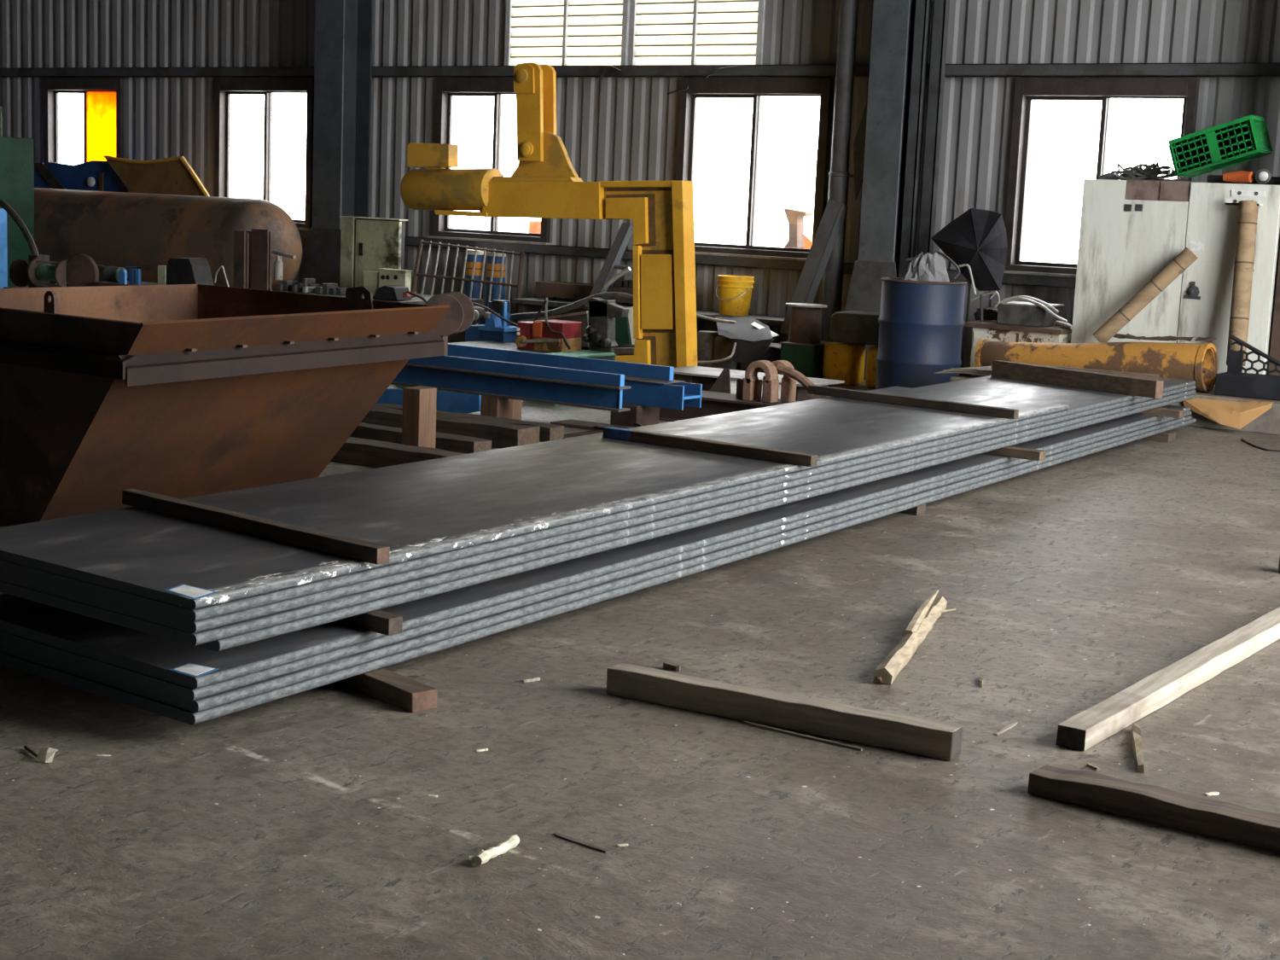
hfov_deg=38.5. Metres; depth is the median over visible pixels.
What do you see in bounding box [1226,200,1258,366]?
cardboard tube
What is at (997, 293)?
wire
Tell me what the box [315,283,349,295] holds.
metal fitting
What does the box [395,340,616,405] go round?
bed
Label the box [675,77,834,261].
window
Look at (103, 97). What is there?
window
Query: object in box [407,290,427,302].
hose
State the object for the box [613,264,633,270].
bar
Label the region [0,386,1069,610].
steel plate
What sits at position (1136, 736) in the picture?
chip
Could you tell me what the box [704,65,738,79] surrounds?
cable
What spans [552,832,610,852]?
wood sliver
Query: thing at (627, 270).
rod
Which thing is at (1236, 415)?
cardboard sheet
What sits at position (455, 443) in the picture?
timber
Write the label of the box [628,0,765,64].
window
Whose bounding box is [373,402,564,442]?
timber
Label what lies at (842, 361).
jerrycan
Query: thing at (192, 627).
steel plate
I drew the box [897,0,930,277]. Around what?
channel
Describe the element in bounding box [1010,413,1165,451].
steel plate
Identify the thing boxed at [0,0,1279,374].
wall
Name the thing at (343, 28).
column
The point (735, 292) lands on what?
plastic bucket
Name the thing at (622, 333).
sheet
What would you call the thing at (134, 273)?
clamp
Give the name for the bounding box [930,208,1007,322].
umbrella
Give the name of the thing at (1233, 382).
crate
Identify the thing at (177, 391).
hopper
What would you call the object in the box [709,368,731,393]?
triangle
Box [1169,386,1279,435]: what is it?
floor
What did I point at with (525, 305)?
bench
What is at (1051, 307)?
hose
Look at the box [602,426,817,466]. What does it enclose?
timber
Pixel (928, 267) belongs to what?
bundle
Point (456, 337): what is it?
bench
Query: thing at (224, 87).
window
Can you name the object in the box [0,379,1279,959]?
floor
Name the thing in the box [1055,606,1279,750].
timber
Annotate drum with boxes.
[875,277,966,389]
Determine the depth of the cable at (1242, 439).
11.66 m
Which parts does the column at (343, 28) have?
gusset plate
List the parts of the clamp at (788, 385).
leg, leg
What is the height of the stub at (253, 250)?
1.048 m
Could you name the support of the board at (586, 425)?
on the floor at (305, 825)
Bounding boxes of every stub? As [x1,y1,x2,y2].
[233,228,272,290]
[785,302,827,343]
[1054,320,1073,330]
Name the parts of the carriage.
plate, feed rod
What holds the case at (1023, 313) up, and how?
on the machine at (991, 330)
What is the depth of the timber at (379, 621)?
5.09 m
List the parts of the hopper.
panel, panel, panel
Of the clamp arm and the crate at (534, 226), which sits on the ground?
the crate at (534, 226)
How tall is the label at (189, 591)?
0.001 m
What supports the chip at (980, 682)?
on the floor at (305, 825)
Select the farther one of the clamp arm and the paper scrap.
the clamp arm
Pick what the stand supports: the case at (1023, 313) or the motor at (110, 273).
the motor at (110, 273)
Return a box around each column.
[298,0,372,287]
[843,0,931,379]
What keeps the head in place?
on the bed
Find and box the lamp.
[1255,168,1271,184]
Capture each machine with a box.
[0,106,34,286]
[963,320,1071,374]
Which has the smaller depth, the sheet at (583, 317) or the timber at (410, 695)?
the timber at (410, 695)
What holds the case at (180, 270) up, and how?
on the stand
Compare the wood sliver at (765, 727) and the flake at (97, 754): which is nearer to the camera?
the flake at (97, 754)
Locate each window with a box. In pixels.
[43,77,123,162]
[214,77,314,230]
[426,77,552,244]
[504,0,630,65]
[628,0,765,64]
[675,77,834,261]
[1004,77,1199,277]
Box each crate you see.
[529,221,541,233]
[1168,115,1273,177]
[1214,334,1279,401]
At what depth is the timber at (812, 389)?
9.67 m
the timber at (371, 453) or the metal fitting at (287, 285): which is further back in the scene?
the metal fitting at (287, 285)
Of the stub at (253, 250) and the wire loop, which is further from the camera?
the stub at (253, 250)
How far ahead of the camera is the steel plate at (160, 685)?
5.40 m
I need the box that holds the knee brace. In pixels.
[853,100,867,199]
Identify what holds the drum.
on the floor at (305, 825)
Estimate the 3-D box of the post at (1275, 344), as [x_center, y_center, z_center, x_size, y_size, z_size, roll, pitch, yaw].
[4.869,-3.751,12.927,0.250,6.285,0.240,8,10,33]
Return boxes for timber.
[122,488,389,564]
[331,436,466,467]
[332,610,402,635]
[335,668,436,712]
[349,422,491,453]
[360,406,539,448]
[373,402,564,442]
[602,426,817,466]
[606,663,962,761]
[807,384,1018,418]
[872,589,955,684]
[896,503,925,515]
[981,446,1046,460]
[991,360,1163,398]
[1027,764,1279,853]
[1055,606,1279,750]
[1135,407,1185,418]
[1140,430,1175,442]
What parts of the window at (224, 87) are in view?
sash, sash, sill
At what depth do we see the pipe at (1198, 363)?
13.23 m
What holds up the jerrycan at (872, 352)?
on the floor at (305, 825)
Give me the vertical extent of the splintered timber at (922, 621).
0.067 m
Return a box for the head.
[581,297,628,352]
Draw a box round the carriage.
[515,297,581,352]
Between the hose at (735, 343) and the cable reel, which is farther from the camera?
the hose at (735, 343)
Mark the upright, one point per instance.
(3, 243)
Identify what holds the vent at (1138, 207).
attached to the cabinet at (1130, 230)
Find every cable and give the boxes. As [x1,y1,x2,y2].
[598,65,622,92]
[666,81,688,94]
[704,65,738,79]
[1240,438,1279,452]
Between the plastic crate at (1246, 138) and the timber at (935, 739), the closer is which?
the timber at (935, 739)
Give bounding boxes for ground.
[281,207,1078,263]
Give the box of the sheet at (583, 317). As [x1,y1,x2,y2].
[517,310,589,349]
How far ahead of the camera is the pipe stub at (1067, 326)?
14.08 m
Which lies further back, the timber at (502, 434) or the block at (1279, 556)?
the timber at (502, 434)
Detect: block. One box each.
[610,402,659,427]
[674,373,717,390]
[795,384,827,401]
[829,310,879,345]
[1278,556,1279,573]
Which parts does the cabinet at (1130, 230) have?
door, rusty panel, handle, door, pierced bracket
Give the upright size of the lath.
0.051 m
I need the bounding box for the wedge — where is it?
[372,285,411,300]
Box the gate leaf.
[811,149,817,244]
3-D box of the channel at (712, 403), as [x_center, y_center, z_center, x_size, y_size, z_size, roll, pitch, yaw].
[0.767,-0.414,11.592,1.400,0.180,0.350,8,10,33]
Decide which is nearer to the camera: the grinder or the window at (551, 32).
the grinder
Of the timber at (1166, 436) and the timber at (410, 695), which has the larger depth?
the timber at (1166, 436)
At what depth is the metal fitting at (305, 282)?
17.13 m
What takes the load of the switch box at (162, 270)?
on the stand
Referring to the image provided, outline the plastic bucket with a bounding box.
[715,274,754,315]
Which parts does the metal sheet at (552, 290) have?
shelf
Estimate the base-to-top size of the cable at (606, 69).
0.235 m
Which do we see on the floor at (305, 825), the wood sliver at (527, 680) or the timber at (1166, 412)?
the wood sliver at (527, 680)
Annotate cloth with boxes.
[402,290,415,297]
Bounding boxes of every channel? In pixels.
[658,390,799,421]
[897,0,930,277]
[916,0,949,255]
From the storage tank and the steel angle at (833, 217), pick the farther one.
the storage tank
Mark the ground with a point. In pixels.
(762, 239)
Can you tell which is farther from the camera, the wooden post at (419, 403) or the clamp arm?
the clamp arm
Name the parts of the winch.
tie rod, tie rod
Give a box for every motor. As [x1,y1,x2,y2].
[96,264,127,282]
[697,330,780,374]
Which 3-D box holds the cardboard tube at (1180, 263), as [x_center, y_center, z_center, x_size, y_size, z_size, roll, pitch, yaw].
[3.735,-1.357,13.579,0.705,0.756,0.117,6,9,20]
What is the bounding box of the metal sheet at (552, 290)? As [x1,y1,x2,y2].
[535,281,633,303]
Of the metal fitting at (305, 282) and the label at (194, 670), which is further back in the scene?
the metal fitting at (305, 282)
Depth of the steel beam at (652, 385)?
11.44 m
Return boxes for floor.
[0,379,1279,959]
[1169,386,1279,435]
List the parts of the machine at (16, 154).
motor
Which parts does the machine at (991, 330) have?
panel, plate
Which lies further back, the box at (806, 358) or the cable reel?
the box at (806, 358)
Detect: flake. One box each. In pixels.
[96,754,110,756]
[475,748,488,751]
[616,843,628,846]
[1204,791,1219,795]
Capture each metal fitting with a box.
[276,279,302,290]
[291,278,319,291]
[302,286,315,293]
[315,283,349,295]
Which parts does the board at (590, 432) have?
cable coil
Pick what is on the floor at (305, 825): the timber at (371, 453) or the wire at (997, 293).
the timber at (371, 453)
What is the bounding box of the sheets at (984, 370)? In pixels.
[934,366,992,382]
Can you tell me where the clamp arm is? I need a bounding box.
[775,363,815,395]
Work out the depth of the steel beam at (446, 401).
11.59 m
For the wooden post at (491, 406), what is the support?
on the floor at (305, 825)
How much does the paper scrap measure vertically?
0.035 m
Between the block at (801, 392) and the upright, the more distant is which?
the upright
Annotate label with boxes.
[164,583,217,599]
[168,663,219,677]
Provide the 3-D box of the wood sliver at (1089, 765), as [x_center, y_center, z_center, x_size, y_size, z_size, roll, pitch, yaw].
[1.170,0.739,4.735,0.013,0.006,0.044,-1,9,-22]
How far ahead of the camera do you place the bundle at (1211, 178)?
13.49 m
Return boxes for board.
[550,418,634,430]
[562,422,642,438]
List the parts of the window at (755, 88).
sash, sill, sash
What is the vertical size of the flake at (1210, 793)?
0.003 m
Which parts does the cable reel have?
plate, plate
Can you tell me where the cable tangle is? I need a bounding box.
[1111,158,1185,180]
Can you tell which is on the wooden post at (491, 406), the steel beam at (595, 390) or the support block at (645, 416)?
the steel beam at (595, 390)
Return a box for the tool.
[1098,172,1122,180]
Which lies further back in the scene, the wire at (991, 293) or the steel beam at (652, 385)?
the wire at (991, 293)
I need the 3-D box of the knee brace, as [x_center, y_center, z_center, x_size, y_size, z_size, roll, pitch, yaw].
[1.832,-2.767,15.159,0.150,0.900,0.020,8,10,33]
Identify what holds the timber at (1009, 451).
on the steel plate at (1070, 437)
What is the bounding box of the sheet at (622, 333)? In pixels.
[615,306,636,347]
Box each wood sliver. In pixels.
[522,677,540,682]
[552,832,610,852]
[743,721,862,750]
[994,721,1017,735]
[1087,762,1099,770]
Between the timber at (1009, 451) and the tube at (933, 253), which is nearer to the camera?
the timber at (1009, 451)
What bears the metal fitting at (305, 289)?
on the bench at (456, 337)
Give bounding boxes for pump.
[465,299,517,343]
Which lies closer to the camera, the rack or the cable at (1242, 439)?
the cable at (1242, 439)
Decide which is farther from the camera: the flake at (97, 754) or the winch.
the winch
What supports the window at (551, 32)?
in the wall
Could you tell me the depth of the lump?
16.68 m
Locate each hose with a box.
[0,199,38,254]
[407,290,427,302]
[509,291,633,320]
[696,314,736,324]
[697,342,736,363]
[995,296,1067,323]
[1002,295,1058,313]
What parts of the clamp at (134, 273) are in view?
clamp frame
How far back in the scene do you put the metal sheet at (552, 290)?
16.93 m
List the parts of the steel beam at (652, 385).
rail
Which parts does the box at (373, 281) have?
box lid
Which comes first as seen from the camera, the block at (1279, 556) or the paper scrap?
the paper scrap
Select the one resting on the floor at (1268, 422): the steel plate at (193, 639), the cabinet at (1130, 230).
the cabinet at (1130, 230)
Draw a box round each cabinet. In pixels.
[339,215,407,287]
[1070,179,1279,386]
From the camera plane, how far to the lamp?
13.22 m
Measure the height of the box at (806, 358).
0.311 m
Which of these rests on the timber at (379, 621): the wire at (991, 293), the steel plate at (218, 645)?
the steel plate at (218, 645)
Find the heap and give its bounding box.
[973,307,997,320]
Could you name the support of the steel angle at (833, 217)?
attached to the drain pipe at (839, 175)
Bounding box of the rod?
[604,267,631,289]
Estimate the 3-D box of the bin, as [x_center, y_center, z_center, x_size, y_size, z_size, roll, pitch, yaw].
[-6.053,-2.739,20.297,1.988,1.564,0.534,8,10,33]
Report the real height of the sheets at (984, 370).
0.340 m
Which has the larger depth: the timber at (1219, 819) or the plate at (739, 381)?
the plate at (739, 381)
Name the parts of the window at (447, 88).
sash, sill, sash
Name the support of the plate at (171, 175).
on the floor at (305, 825)
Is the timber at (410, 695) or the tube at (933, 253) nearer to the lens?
the timber at (410, 695)
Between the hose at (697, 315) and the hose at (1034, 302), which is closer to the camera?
the hose at (1034, 302)
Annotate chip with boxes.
[469,834,519,865]
[663,662,680,671]
[978,673,983,687]
[1130,723,1144,773]
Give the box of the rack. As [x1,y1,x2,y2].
[410,239,523,325]
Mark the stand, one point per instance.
(94, 283)
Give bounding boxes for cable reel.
[424,291,475,354]
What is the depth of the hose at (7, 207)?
16.69 m
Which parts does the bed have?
bed plate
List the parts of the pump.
motor mount, motor, plate, panel, edge post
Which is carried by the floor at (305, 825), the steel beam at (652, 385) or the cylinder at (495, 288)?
the cylinder at (495, 288)
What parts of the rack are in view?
cross rail, cross rail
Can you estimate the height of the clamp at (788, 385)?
0.255 m
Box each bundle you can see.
[901,251,949,282]
[1206,174,1279,185]
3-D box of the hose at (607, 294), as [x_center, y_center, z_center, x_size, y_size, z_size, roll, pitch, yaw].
[-0.567,-1.377,16.307,1.892,0.642,0.056,8,10,33]
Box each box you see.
[157,265,167,285]
[363,268,412,296]
[779,341,828,378]
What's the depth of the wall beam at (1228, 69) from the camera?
16.28 m
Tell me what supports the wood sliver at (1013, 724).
on the floor at (305, 825)
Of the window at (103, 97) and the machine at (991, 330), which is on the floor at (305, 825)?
the machine at (991, 330)
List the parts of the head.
knob, knob, knob, knob, arm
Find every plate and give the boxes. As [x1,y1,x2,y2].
[0,375,1195,622]
[0,384,1196,633]
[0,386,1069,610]
[0,389,1196,645]
[0,410,1191,701]
[0,415,1191,712]
[0,418,1196,725]
[0,593,386,689]
[103,155,209,196]
[196,393,1196,651]
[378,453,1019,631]
[673,366,844,386]
[735,378,762,398]
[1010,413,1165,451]
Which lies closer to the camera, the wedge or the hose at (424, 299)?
the hose at (424, 299)
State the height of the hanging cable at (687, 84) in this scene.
0.110 m
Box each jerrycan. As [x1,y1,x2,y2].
[822,341,865,385]
[865,345,878,388]
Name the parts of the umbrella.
handle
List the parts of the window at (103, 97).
sash, sash, pane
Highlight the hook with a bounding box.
[400,62,697,379]
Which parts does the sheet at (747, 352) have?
bent strip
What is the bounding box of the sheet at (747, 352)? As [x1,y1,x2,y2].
[715,316,779,363]
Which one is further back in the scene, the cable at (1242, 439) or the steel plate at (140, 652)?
the cable at (1242, 439)
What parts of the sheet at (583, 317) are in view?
panel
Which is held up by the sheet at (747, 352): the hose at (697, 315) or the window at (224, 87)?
the hose at (697, 315)
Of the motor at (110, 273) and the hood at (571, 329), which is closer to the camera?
the motor at (110, 273)
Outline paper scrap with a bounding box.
[23,744,58,762]
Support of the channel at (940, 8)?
on the floor at (305, 825)
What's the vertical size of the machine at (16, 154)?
2.038 m
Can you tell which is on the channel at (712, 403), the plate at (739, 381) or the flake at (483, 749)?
the plate at (739, 381)
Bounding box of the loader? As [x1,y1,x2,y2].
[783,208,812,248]
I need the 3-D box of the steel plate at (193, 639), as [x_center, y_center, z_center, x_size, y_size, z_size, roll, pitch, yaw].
[0.893,-0.167,8.771,1.091,0.030,9.380,8,10,31]
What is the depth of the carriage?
15.47 m
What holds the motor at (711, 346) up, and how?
on the floor at (305, 825)
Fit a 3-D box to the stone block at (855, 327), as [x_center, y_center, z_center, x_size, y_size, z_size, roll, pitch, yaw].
[1.809,-1.209,14.596,0.514,0.240,0.340,8,10,33]
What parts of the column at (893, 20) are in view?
gusset plate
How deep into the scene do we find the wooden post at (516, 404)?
11.46 m
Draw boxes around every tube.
[905,251,960,279]
[1093,246,1198,342]
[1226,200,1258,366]
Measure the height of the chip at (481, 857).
0.033 m
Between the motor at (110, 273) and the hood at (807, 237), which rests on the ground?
the hood at (807, 237)
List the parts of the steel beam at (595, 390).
rail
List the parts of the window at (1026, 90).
sill, sash, sash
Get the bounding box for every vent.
[1123,203,1131,211]
[1134,203,1142,211]
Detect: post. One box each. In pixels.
[401,385,436,448]
[480,395,512,418]
[512,399,522,419]
[1268,251,1279,375]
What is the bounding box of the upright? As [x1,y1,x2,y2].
[0,208,7,288]
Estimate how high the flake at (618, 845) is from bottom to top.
0.003 m
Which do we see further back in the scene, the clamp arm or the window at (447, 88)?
the window at (447, 88)
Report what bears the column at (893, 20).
on the floor at (305, 825)
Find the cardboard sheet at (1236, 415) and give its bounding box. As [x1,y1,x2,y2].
[1183,395,1274,429]
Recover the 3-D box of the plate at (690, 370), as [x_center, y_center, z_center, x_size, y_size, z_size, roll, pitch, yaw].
[0.800,-0.765,13.517,1.300,0.015,0.550,8,10,33]
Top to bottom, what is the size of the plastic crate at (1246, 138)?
0.449 m
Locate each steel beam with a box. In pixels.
[376,388,481,413]
[390,354,631,412]
[446,343,702,410]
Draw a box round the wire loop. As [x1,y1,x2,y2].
[214,265,229,286]
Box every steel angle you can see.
[584,222,633,307]
[779,199,848,335]
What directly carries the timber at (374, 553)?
on the steel plate at (421, 509)
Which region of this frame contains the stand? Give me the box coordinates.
[92,281,157,286]
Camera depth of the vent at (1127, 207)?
13.75 m
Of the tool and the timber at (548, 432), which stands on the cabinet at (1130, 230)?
the tool
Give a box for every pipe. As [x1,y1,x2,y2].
[820,0,858,342]
[974,333,1218,391]
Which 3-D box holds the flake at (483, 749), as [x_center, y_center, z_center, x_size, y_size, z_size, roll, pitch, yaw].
[-0.402,0.685,4.657,0.032,0.004,0.013,-4,11,-34]
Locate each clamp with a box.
[118,266,140,285]
[742,360,779,402]
[762,360,796,402]
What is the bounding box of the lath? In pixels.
[990,361,1159,380]
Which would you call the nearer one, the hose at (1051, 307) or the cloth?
the hose at (1051, 307)
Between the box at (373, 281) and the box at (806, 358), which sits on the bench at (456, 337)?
the box at (373, 281)
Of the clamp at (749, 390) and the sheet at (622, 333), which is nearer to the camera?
the clamp at (749, 390)
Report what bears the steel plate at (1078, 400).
on the steel plate at (192, 627)
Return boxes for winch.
[3,253,98,288]
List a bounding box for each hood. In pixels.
[535,319,581,338]
[803,233,812,249]
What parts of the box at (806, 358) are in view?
box lid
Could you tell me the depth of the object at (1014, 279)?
16.42 m
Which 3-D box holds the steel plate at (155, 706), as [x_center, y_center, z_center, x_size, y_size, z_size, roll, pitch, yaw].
[0.906,0.028,8.841,1.090,0.030,9.470,8,10,31]
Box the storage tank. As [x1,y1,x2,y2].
[34,187,302,290]
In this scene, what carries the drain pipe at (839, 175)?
on the floor at (305, 825)
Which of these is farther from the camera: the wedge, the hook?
the wedge
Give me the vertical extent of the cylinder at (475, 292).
0.857 m
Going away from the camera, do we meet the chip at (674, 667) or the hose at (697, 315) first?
the chip at (674, 667)
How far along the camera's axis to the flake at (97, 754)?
4.49 m
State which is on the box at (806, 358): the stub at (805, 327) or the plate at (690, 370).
the stub at (805, 327)
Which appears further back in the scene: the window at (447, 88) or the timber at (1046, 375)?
the window at (447, 88)
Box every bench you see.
[278,290,483,343]
[511,297,788,345]
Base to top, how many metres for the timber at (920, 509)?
0.058 m
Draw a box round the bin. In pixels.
[33,160,127,191]
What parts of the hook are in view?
bracket rail, pad plate, link plate, link plate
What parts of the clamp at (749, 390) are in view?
leg, leg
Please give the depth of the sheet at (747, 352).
14.97 m
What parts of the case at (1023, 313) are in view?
lid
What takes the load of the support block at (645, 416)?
on the floor at (305, 825)
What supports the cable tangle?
on the cabinet at (1130, 230)
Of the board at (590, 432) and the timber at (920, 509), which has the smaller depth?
the timber at (920, 509)
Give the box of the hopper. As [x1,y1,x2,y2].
[0,284,449,525]
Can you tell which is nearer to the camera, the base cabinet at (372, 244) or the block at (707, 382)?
the block at (707, 382)
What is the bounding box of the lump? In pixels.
[595,273,633,288]
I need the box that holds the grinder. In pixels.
[1222,170,1254,182]
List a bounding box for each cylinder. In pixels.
[465,249,483,325]
[485,251,506,319]
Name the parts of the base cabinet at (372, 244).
handle, door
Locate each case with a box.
[167,257,214,285]
[995,301,1064,326]
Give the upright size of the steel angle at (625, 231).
0.806 m
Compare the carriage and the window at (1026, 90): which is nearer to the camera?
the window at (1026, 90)
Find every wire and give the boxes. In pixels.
[970,290,996,301]
[989,291,1000,308]
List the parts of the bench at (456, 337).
leg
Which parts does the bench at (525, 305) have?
leg, rail, leg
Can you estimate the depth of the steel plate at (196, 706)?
5.59 m
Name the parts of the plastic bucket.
handle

